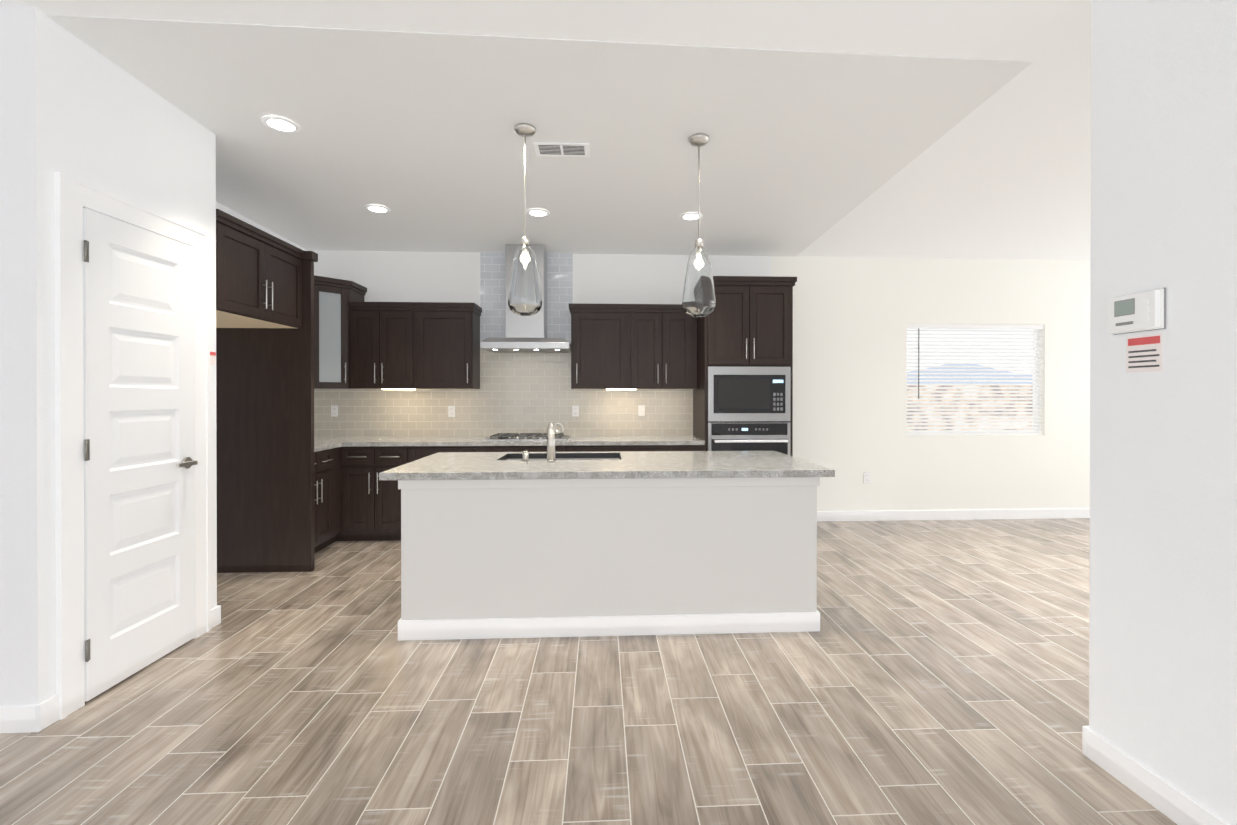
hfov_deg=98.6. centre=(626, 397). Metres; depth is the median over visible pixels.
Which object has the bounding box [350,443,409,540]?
base cabinet
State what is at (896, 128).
ceiling
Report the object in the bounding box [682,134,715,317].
pendant light
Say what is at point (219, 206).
wall
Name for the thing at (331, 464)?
base cabinet
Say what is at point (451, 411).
outlet
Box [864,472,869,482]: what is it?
outlet
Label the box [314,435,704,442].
countertop
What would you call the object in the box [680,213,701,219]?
recessed light
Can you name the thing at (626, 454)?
island countertop
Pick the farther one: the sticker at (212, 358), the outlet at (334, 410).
the outlet at (334, 410)
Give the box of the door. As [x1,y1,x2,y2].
[83,208,197,701]
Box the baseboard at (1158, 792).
[1082,726,1230,824]
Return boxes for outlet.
[331,405,338,416]
[448,406,455,416]
[572,405,578,416]
[638,405,644,415]
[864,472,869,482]
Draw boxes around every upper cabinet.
[314,275,366,388]
[349,302,481,389]
[569,307,628,389]
[629,307,696,389]
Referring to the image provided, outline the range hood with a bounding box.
[480,244,570,352]
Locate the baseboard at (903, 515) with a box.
[817,508,1089,521]
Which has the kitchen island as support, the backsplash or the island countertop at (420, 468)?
the island countertop at (420, 468)
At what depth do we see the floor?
2.20 m
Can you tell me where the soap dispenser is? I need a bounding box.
[522,451,528,460]
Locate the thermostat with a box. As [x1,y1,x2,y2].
[1108,288,1165,334]
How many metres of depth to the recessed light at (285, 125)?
2.95 m
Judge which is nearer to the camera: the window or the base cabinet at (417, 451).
the base cabinet at (417, 451)
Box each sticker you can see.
[210,352,215,364]
[1126,333,1162,372]
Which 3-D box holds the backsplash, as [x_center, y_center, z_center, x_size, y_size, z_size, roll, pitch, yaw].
[-1.260,-0.540,5.431,3.896,1.871,0.009,0,0,-3]
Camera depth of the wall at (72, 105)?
2.12 m
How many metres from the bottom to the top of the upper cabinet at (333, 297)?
1.018 m
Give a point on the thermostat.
(1138, 312)
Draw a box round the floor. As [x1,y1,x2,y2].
[0,518,1176,824]
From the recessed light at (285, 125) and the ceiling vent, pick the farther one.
the ceiling vent
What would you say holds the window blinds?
attached to the window
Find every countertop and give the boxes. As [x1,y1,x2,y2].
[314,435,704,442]
[314,443,341,450]
[379,459,834,479]
[423,451,794,458]
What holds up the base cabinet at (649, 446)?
on the floor
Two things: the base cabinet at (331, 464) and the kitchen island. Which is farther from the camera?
the base cabinet at (331, 464)
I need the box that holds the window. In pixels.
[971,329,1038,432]
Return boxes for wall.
[0,6,216,704]
[216,202,307,250]
[308,250,1089,510]
[1089,0,1236,824]
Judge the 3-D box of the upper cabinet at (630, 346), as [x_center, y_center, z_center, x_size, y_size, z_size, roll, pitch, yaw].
[0.347,-0.474,5.334,0.670,0.777,0.337,0,0,-3]
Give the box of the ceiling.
[0,0,1090,259]
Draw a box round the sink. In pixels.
[499,451,622,458]
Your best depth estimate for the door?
2.53 m
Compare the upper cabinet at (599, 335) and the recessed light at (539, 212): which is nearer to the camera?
the recessed light at (539, 212)
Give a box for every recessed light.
[261,116,300,132]
[365,205,389,212]
[527,209,548,216]
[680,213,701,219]
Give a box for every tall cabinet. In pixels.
[216,209,317,572]
[693,276,796,455]
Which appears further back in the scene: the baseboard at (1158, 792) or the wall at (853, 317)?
the wall at (853, 317)
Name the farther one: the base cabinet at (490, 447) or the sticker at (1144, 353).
the base cabinet at (490, 447)
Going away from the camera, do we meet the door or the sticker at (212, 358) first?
the door
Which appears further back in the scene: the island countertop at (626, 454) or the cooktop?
the cooktop
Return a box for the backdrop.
[907,329,1032,429]
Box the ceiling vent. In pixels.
[533,142,589,156]
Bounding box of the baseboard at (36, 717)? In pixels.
[0,694,59,732]
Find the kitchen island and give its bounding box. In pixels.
[395,479,819,640]
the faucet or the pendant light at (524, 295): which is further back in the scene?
the faucet
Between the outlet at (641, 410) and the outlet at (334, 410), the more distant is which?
the outlet at (641, 410)
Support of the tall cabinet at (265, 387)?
on the floor
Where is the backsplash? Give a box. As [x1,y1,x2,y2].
[314,252,692,436]
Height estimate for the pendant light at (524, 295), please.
1.058 m
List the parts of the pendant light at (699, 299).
lamp shade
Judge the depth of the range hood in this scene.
5.14 m
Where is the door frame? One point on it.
(73, 197)
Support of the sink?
in the island countertop at (626, 454)
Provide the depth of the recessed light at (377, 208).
4.20 m
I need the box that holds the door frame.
[54,172,210,719]
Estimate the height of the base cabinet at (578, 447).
0.870 m
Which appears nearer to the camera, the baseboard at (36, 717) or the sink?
the baseboard at (36, 717)
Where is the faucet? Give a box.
[546,423,563,461]
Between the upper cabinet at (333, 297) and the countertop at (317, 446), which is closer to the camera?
the countertop at (317, 446)
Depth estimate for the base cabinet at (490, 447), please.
4.83 m
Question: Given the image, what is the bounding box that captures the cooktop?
[483,433,569,440]
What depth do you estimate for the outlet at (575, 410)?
5.46 m
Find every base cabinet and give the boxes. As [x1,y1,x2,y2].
[314,443,349,552]
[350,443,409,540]
[410,443,485,461]
[486,443,573,451]
[574,443,645,451]
[646,443,704,450]
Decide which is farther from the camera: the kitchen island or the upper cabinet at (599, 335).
the upper cabinet at (599, 335)
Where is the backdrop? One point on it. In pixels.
(965, 332)
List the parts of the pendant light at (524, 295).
lamp shade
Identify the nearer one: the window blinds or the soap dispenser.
the soap dispenser
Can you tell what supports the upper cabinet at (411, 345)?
attached to the wall at (853, 317)
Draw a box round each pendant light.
[508,123,541,315]
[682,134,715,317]
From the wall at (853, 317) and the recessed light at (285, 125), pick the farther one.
the wall at (853, 317)
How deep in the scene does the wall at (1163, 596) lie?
1.68 m
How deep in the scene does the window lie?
5.79 m
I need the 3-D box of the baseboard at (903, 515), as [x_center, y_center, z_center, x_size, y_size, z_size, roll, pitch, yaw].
[4.174,1.253,5.700,5.320,0.105,0.014,0,0,-3]
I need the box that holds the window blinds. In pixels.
[907,324,1043,434]

